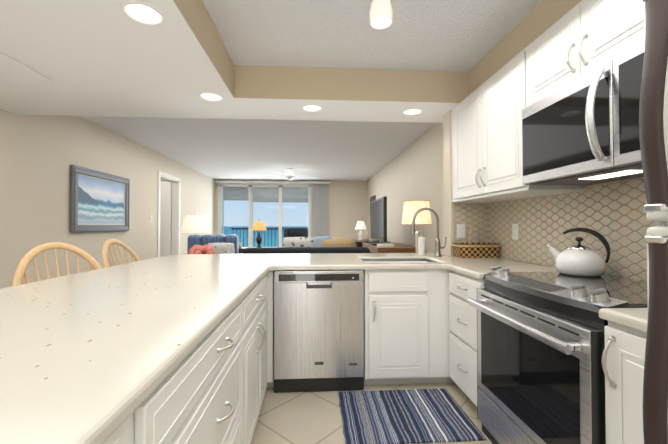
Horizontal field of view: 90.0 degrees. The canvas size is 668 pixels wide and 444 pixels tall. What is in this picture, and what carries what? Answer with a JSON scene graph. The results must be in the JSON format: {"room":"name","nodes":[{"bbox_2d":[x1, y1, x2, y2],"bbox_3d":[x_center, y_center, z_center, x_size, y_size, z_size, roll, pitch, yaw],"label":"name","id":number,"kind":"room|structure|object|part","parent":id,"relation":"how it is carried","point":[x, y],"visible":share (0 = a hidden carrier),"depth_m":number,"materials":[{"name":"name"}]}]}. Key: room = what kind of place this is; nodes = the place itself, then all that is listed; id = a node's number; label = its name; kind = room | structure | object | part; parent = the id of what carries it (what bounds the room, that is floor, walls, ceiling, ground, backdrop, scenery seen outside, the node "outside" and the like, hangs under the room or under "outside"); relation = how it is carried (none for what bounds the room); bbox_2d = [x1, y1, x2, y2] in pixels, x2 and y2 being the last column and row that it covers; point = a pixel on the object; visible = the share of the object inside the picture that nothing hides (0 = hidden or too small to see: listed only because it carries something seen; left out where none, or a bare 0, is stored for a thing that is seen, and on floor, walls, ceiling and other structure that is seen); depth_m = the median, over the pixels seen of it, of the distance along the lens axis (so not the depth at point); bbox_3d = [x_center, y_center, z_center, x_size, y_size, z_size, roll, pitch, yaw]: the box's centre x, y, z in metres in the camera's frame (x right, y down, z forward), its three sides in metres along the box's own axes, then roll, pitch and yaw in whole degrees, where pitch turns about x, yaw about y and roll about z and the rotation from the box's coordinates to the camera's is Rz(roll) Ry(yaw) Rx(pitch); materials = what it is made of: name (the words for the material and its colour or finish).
{"room":"kitchen","nodes":[
{"label":"kitchen","id":0,"kind":"room"},
{"bbox_2d":[0,109,214,288],"bbox_3d":[-3.006,-0.057,3.716,0.120,2.430,11.350,0,-1,-4],"label":"wall","id":1,"kind":"structure","parent":0,"point":[40,155],"depth_m":3.70,"materials":[{"name":"beige paint"}]},
{"bbox_2d":[70,165,129,232],"bbox_3d":[-2.956,-0.244,4.293,0.047,0.760,1.150,0,-1,-4],"label":"picture","id":2,"kind":"object","parent":1,"relation":"attached to","point":[100,201],"depth_m":4.18},
{"bbox_3d":[-2.956,-0.244,4.293,0.047,0.760,1.150,0,-1,-4],"label":"seascape picture","id":3,"kind":"part","parent":2,"relation":"part of"},
{"bbox_2d":[160,182,170,256],"bbox_3d":[-3.655,0.203,6.583,0.800,1.970,0.140,0,-1,-4],"label":"bedroom door","id":4,"kind":"structure","parent":1,"relation":"in","point":[165,218],"depth_m":6.64,"materials":[{"name":"white wood"}]},
{"bbox_2d":[157,171,180,256],"bbox_3d":[-3.157,0.159,6.294,0.138,2.070,0.960,0,-1,-4],"label":"door frame","id":5,"kind":"structure","parent":1,"relation":"attached to","point":[176,192],"depth_m":6.69,"materials":[{"name":"white wood"}]},
{"bbox_2d":[0,0,458,122],"bbox_3d":[-0.629,-1.160,0.693,4.250,0.310,4.990,0,-1,-4],"label":"ceiling","id":6,"kind":"structure","parent":0,"point":[98,57],"depth_m":2.24,"materials":[{"name":"white paint"}]},
{"bbox_2d":[0,51,52,81],"bbox_3d":[-2.364,-0.979,2.091,0.840,0.012,0.420,0,-1,-4],"label":"ceiling access panel","id":7,"kind":"object","parent":6,"relation":"attached to","point":[12,69],"visible":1,"depth_m":2.19,"materials":[{"name":"white paint"}]},
{"bbox_2d":[119,0,166,26],"bbox_3d":[-0.911,-1.027,1.600,0.197,0.080,0.197,0,-1,-10],"label":"recessed light","id":8,"kind":"object","parent":6,"relation":"in","point":[142,13],"depth_m":1.64,"materials":[{"name":"white"}]},
{"bbox_2d":[198,92,224,101],"bbox_3d":[-0.964,-1.013,2.629,0.197,0.080,0.197,0,-1,-10],"label":"recessed light","id":9,"kind":"object","parent":6,"relation":"in","point":[208,96],"depth_m":2.68,"materials":[{"name":"white"}]},
{"bbox_2d":[301,104,323,111],"bbox_3d":[-0.188,-1.009,2.877,0.197,0.080,0.197,0,-1,-10],"label":"recessed light","id":10,"kind":"object","parent":6,"relation":"in","point":[307,107],"depth_m":2.93,"materials":[{"name":"white"}]},
{"bbox_2d":[174,0,581,102],"bbox_3d":[0.270,-1.131,0.983,1.920,0.260,3.460,0,-1,-4],"label":"ceiling tray sides","id":11,"kind":"object","parent":6,"relation":"attached to","point":[313,83],"visible":0.78,"depth_m":2.67,"materials":[{"name":"beige paint"}]},
{"bbox_2d":[401,108,423,115],"bbox_3d":[0.698,-1.008,2.972,0.197,0.080,0.197,0,-1,-10],"label":"recessed light","id":12,"kind":"object","parent":6,"relation":"in","point":[411,111],"depth_m":3.03,"materials":[{"name":"white"}]},
{"bbox_2d":[81,116,436,180],"bbox_3d":[-0.975,-1.211,6.283,4.250,0.050,6.210,0,-1,-4],"label":"ceiling","id":13,"kind":"structure","parent":0,"point":[237,149],"depth_m":5.17,"materials":[{"name":"white paint"}]},
{"bbox_2d":[261,168,312,180],"bbox_3d":[-1.000,-1.042,7.472,1.279,0.255,1.231,0,-1,-4],"label":"ceiling fan","id":14,"kind":"object","parent":13,"relation":"hanging from","point":[289,176],"visible":1,"depth_m":7.37,"materials":[{"name":"white metal"}]},
{"bbox_2d":[215,180,367,239],"bbox_3d":[-1.172,0.024,9.440,4.490,2.430,0.150,0,-1,-4],"label":"wall","id":15,"kind":"structure","parent":0,"point":[348,205],"depth_m":9.46,"materials":[{"name":"beige paint"}]},
{"bbox_2d":[215,180,329,183],"bbox_3d":[-1.688,-1.079,9.297,3.160,0.070,0.097,0,-1,-4],"label":"blind valance","id":16,"kind":"object","parent":15,"relation":"attached to","point":[275,182],"visible":1,"depth_m":9.28,"materials":[{"name":"white"}]},
{"bbox_2d":[218,183,328,246],"bbox_3d":[-1.681,0.088,9.408,3.090,2.300,0.110,0,-1,-4],"label":"window","id":17,"kind":"structure","parent":15,"relation":"in","point":[313,232],"depth_m":9.42,"materials":[{"name":"white metal"}]},
{"bbox_2d":[222,187,307,246],"bbox_3d":[-1.930,0.090,9.387,2.400,2.085,0.036,0,-1,-4],"label":"window panel","id":18,"kind":"object","parent":17,"relation":"attached to","point":[264,214],"visible":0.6,"depth_m":9.40,"materials":[{"name":"clear glass"}]},
{"bbox_2d":[222,185,307,246],"bbox_3d":[-1.965,0.031,9.636,2.550,2.420,0.160,0,-1,-4],"label":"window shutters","id":19,"kind":"object","parent":17,"relation":"attached to","point":[286,195],"depth_m":9.62,"materials":[{"name":"grey fabric"}]},
{"bbox_2d":[310,184,325,236],"bbox_3d":[-0.411,0.078,9.364,0.500,2.240,0.075,0,-1,-4],"label":"vertical blind","id":20,"kind":"object","parent":17,"relation":"attached to","point":[323,207],"visible":0.6,"depth_m":9.33,"materials":[{"name":"white fabric"}]},
{"bbox_2d":[251,382,491,443],"bbox_3d":[-1.420,1.183,3.722,5.450,0.050,11.200,0,-1,-4],"label":"floor","id":21,"kind":"structure","parent":0,"point":[313,417],"depth_m":1.95,"materials":[{"name":"tile"}]},
{"bbox_2d":[12,242,101,285],"bbox_3d":[-1.405,0.628,1.855,0.585,1.012,0.590,0,-1,-4],"label":"stool","id":22,"kind":"object","parent":21,"relation":"on","point":[20,273],"visible":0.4,"depth_m":1.89,"materials":[{"name":"brown wood"}]},
{"bbox_2d":[102,239,139,267],"bbox_3d":[-1.419,0.637,2.487,0.485,1.012,0.510,0,-1,-4],"label":"stool","id":23,"kind":"object","parent":21,"relation":"on","point":[106,246],"visible":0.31,"depth_m":2.48,"materials":[{"name":"brown wood"}]},
{"bbox_2d":[187,234,238,253],"bbox_3d":[-1.801,0.689,4.817,0.900,0.970,1.000,0,-1,-10],"label":"recliner","id":24,"kind":"object","parent":21,"relation":"on","point":[223,244],"visible":0.27,"depth_m":5.00,"materials":[{"name":"blue fabric"}]},
{"bbox_2d":[208,243,234,253],"bbox_3d":[-1.559,0.480,4.605,0.387,0.360,0.212,0,-1,-4],"label":"pillow","id":25,"kind":"object","parent":24,"relation":"on","point":[219,248],"depth_m":4.54,"materials":[{"name":"white fabric"}]},
{"bbox_2d":[243,237,369,253],"bbox_3d":[-0.400,0.707,5.054,1.810,0.940,0.920,0,-1,-4],"label":"sofa","id":26,"kind":"object","parent":21,"relation":"on","point":[295,245],"visible":0.19,"depth_m":4.67,"materials":[{"name":"black"}]},
{"bbox_2d":[283,237,314,246],"bbox_3d":[-0.516,0.455,4.920,0.460,0.440,0.160,0,-1,-4],"label":"pillow","id":27,"kind":"object","parent":26,"relation":"on","point":[287,241],"depth_m":4.86,"materials":[{"name":"white fabric"}]},
{"bbox_2d":[274,270,363,392],"bbox_3d":[-0.116,0.736,2.501,0.605,0.800,0.590,0,-1,-4],"label":"dishwasher","id":28,"kind":"object","parent":21,"relation":"on","point":[318,330],"visible":0.98,"depth_m":2.22,"materials":[{"name":"grey metal"}]},
{"bbox_2d":[0,252,647,443],"bbox_3d":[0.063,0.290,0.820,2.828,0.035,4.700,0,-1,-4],"label":"kitchen cabinets","id":29,"kind":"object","parent":21,"relation":"on","point":[174,349],"depth_m":1.05,"materials":[{"name":"white wood"}]},
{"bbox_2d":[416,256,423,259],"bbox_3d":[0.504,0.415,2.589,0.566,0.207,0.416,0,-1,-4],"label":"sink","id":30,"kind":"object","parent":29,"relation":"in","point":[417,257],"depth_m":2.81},
{"bbox_2d":[417,230,424,254],"bbox_3d":[0.785,0.192,3.011,0.072,0.222,0.064,0,-1,-4],"label":"soap dispenser","id":31,"kind":"object","parent":29,"relation":"on","point":[421,240],"depth_m":2.98,"materials":[{"name":"white plastic"}]},
{"bbox_2d":[411,208,446,255],"bbox_3d":[0.800,0.092,2.831,0.317,0.416,0.070,0,-1,-4],"label":"faucet","id":32,"kind":"object","parent":29,"relation":"on","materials":[{"name":"silver metal"}]},
{"bbox_2d":[450,224,501,257],"bbox_3d":[1.181,0.160,2.790,0.351,0.278,0.185,0,-1,-4],"label":"basket","id":33,"kind":"object","parent":29,"relation":"on","point":[475,250],"visible":1,"depth_m":2.71,"materials":[{"name":"brown wicker"}]},
{"bbox_2d":[314,236,344,246],"bbox_3d":[-0.245,0.730,6.682,1.000,0.840,0.850,0,-1,-4],"label":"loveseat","id":34,"kind":"object","parent":21,"relation":"on","point":[318,241],"visible":0.12,"depth_m":6.71,"materials":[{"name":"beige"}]},
{"bbox_2d":[355,240,389,246],"bbox_3d":[0.722,0.803,6.916,0.680,0.800,1.000,0,-1,-4],"label":"side table","id":35,"kind":"object","parent":21,"relation":"on","point":[358,243],"visible":0.23,"depth_m":6.49,"materials":[{"name":"brown wood"}]},
{"bbox_2d":[355,220,365,239],"bbox_3d":[0.570,0.186,7.116,0.250,0.438,0.250,0,-1,-4],"label":"lamp","id":36,"kind":"object","parent":35,"relation":"on","point":[360,224],"visible":1,"depth_m":7.06,"materials":[{"name":"white fabric"}]},
{"bbox_2d":[364,231,375,240],"bbox_3d":[0.725,0.293,6.658,0.283,0.210,0.097,-1,-1,41],"label":"decor","id":37,"kind":"object","parent":35,"relation":"on","point":[366,237],"visible":0.79,"depth_m":6.69,"materials":[{"name":"beige ceramic"}]},
{"bbox_2d":[362,242,415,252],"bbox_3d":[0.842,0.774,5.190,0.654,0.810,1.430,0,-1,-4],"label":"tv stand","id":38,"kind":"object","parent":21,"relation":"on","point":[401,248],"visible":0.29,"depth_m":4.54,"materials":[{"name":"brown wood"}]},
{"bbox_2d":[368,196,386,244],"bbox_3d":[0.696,0.014,5.257,0.260,0.709,1.130,0,-1,-4],"label":"tv","id":39,"kind":"object","parent":38,"relation":"on","point":[378,220],"visible":0.98,"depth_m":5.07,"materials":[{"name":"black plastic"}]},
{"bbox_2d":[377,244,393,247],"bbox_3d":[0.702,0.337,4.577,0.210,0.044,0.140,0,-1,-4],"label":"dvd player","id":40,"kind":"object","parent":38,"relation":"on","point":[385,245],"visible":1,"depth_m":4.51},
{"bbox_2d":[337,388,485,443],"bbox_3d":[0.403,1.126,1.959,0.730,0.012,0.535,0,-1,-4],"label":"kitchen rug","id":41,"kind":"object","parent":21,"relation":"on","point":[410,416],"visible":0.98,"depth_m":1.89,"materials":[{"name":"blue fabric"}]},
{"bbox_2d":[467,266,647,443],"bbox_3d":[1.084,0.679,1.459,0.709,0.895,0.758,0,-1,-4],"label":"range","id":42,"kind":"object","parent":21,"relation":"on","point":[540,350],"visible":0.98,"depth_m":1.33,"materials":[{"name":"silver metal"}]},
{"bbox_2d":[545,228,610,276],"bbox_3d":[1.259,0.155,1.728,0.235,0.243,0.214,0,-1,-4],"label":"kettle","id":43,"kind":"object","parent":42,"relation":"on","point":[579,259],"visible":1,"depth_m":1.67,"materials":[{"name":"white metal"}]},
{"bbox_2d":[639,0,667,443],"bbox_3d":[1.104,0.278,0.418,0.782,1.667,0.828,0,-1,-4],"label":"fridge","id":44,"kind":"object","parent":21,"relation":"on","point":[653,121],"visible":1,"depth_m":0.73,"materials":[{"name":"brown metal"}]},
{"bbox_3d":[-1.742,0.914,7.714,1.200,0.600,0.500,0,-1,-4],"label":"console table","id":45,"kind":"object","parent":21,"relation":"on","visible":0},
{"bbox_2d":[252,220,266,246],"bbox_3d":[-1.732,0.269,7.723,0.350,0.689,0.350,0,-1,-4],"label":"lamp","id":46,"kind":"object","parent":45,"relation":"on","point":[258,225],"visible":0.92,"depth_m":7.65,"materials":[{"name":"yellow fabric"}]},
{"bbox_3d":[-2.365,0.875,5.642,0.520,0.620,0.420,0,-1,-4],"label":"end table","id":47,"kind":"object","parent":21,"relation":"on","visible":0},
{"bbox_2d":[179,214,209,233],"bbox_3d":[-2.344,0.218,5.642,0.490,0.693,0.490,0,-1,-4],"label":"lamp","id":48,"kind":"object","parent":47,"relation":"on","point":[195,223],"visible":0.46,"depth_m":5.48,"materials":[{"name":"white fabric"}]},
{"bbox_3d":[-1.450,0.857,3.644,0.400,0.600,0.400,0,-1,-4],"label":"plant stand","id":49,"kind":"object","parent":21,"relation":"on","visible":0},
{"bbox_2d":[189,244,215,253],"bbox_3d":[-1.450,0.405,3.651,0.340,0.302,0.308,0,-1,-4],"label":"flowers","id":50,"kind":"object","parent":49,"relation":"on","point":[201,249],"visible":0.6,"depth_m":3.58,"materials":[{"name":"pink plant"}]},
{"bbox_3d":[0.962,0.788,3.700,0.640,0.740,0.650,0,-1,-4],"label":"side table","id":51,"kind":"object","parent":21,"relation":"on","visible":0},
{"bbox_2d":[401,200,431,252],"bbox_3d":[0.921,0.092,3.722,0.339,0.650,0.339,0,-1,-4],"label":"lamp","id":52,"kind":"object","parent":51,"relation":"on","point":[411,208],"visible":0.85,"depth_m":3.60,"materials":[{"name":"beige fabric"}]},
{"bbox_2d":[202,0,540,71],"bbox_3d":[0.270,-1.286,0.986,1.920,0.050,3.460,0,-1,-4],"label":"ceiling","id":53,"kind":"structure","parent":0,"point":[448,35],"depth_m":2.20,"materials":[{"name":"white paint"}]},
{"bbox_2d":[370,0,391,28],"bbox_3d":[0.230,-1.109,1.632,0.109,0.285,0.109,0,-1,-10],"label":"pendant light","id":54,"kind":"object","parent":53,"relation":"hanging from","point":[380,14],"visible":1,"depth_m":1.57,"materials":[{"name":"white glass"}]},
{"bbox_2d":[443,110,451,255],"bbox_3d":[1.181,0.088,2.991,0.350,2.120,0.150,0,-1,-4],"label":"wall","id":55,"kind":"structure","parent":0,"point":[447,162],"depth_m":2.97,"materials":[{"name":"beige paint"}]},
{"bbox_2d":[367,123,643,266],"bbox_3d":[1.355,-0.053,3.986,0.120,2.430,11.350,0,-1,-4],"label":"wall","id":56,"kind":"structure","parent":0,"point":[414,171],"depth_m":5.04,"materials":[{"name":"beige paint"}]},
{"bbox_2d":[370,195,375,201],"bbox_3d":[0.992,-0.403,8.603,0.032,0.460,0.700,0,-1,-4],"label":"picture","id":57,"kind":"object","parent":56,"relation":"attached to","point":[372,198],"visible":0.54,"depth_m":8.45,"materials":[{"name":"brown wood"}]},
{"bbox_2d":[451,49,585,202],"bbox_3d":[1.212,-0.582,2.403,0.356,0.793,1.043,0,-1,-4],"label":"upper cabinet","id":58,"kind":"object","parent":56,"relation":"attached to","point":[486,125],"depth_m":2.20,"materials":[{"name":"white wood"}]},
{"bbox_2d":[450,178,654,280],"bbox_3d":[1.250,0.047,1.884,0.350,0.480,2.070,0,-1,-4],"label":"tile backsplash","id":59,"kind":"structure","parent":56,"relation":"attached to","point":[614,214],"depth_m":2.01,"materials":[{"name":"beige tile"}]},
{"bbox_2d":[524,0,643,107],"bbox_3d":[1.268,-0.812,1.498,0.356,0.358,0.772,0,-1,-4],"label":"upper cabinet","id":60,"kind":"object","parent":56,"relation":"attached to","point":[594,32],"depth_m":1.49,"materials":[{"name":"white wood"}]},
{"bbox_2d":[522,41,643,184],"bbox_3d":[1.221,-0.416,1.488,0.451,0.426,0.766,0,-1,-4],"label":"over-the-range microwave","id":61,"kind":"object","parent":60,"relation":"attached to","point":[583,129],"visible":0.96,"depth_m":1.42,"materials":[{"name":"grey glass"}]},
{"bbox_2d":[640,0,644,31],"bbox_3d":[1.266,-0.822,0.835,0.442,0.358,0.545,0,-1,-4],"label":"upper cabinet","id":62,"kind":"object","parent":56,"relation":"attached to","point":[641,3],"depth_m":1.20,"materials":[{"name":"white wood"}]},
{"label":"outside","id":63,"kind":"structure","parent":0,"visible":0},
{"bbox_3d":[-1.234,1.328,10.425,4.250,0.090,1.840,0,-1,-4],"label":"floor","id":64,"kind":"structure","parent":63,"visible":0},
{"bbox_2d":[231,228,307,246],"bbox_3d":[-1.238,0.754,10.493,4.250,1.060,1.480,0,-1,-4],"label":"balcony railing","id":65,"kind":"object","parent":64,"relation":"on","point":[291,232],"depth_m":11.12,"materials":[{"name":"grey metal"}]}
]}

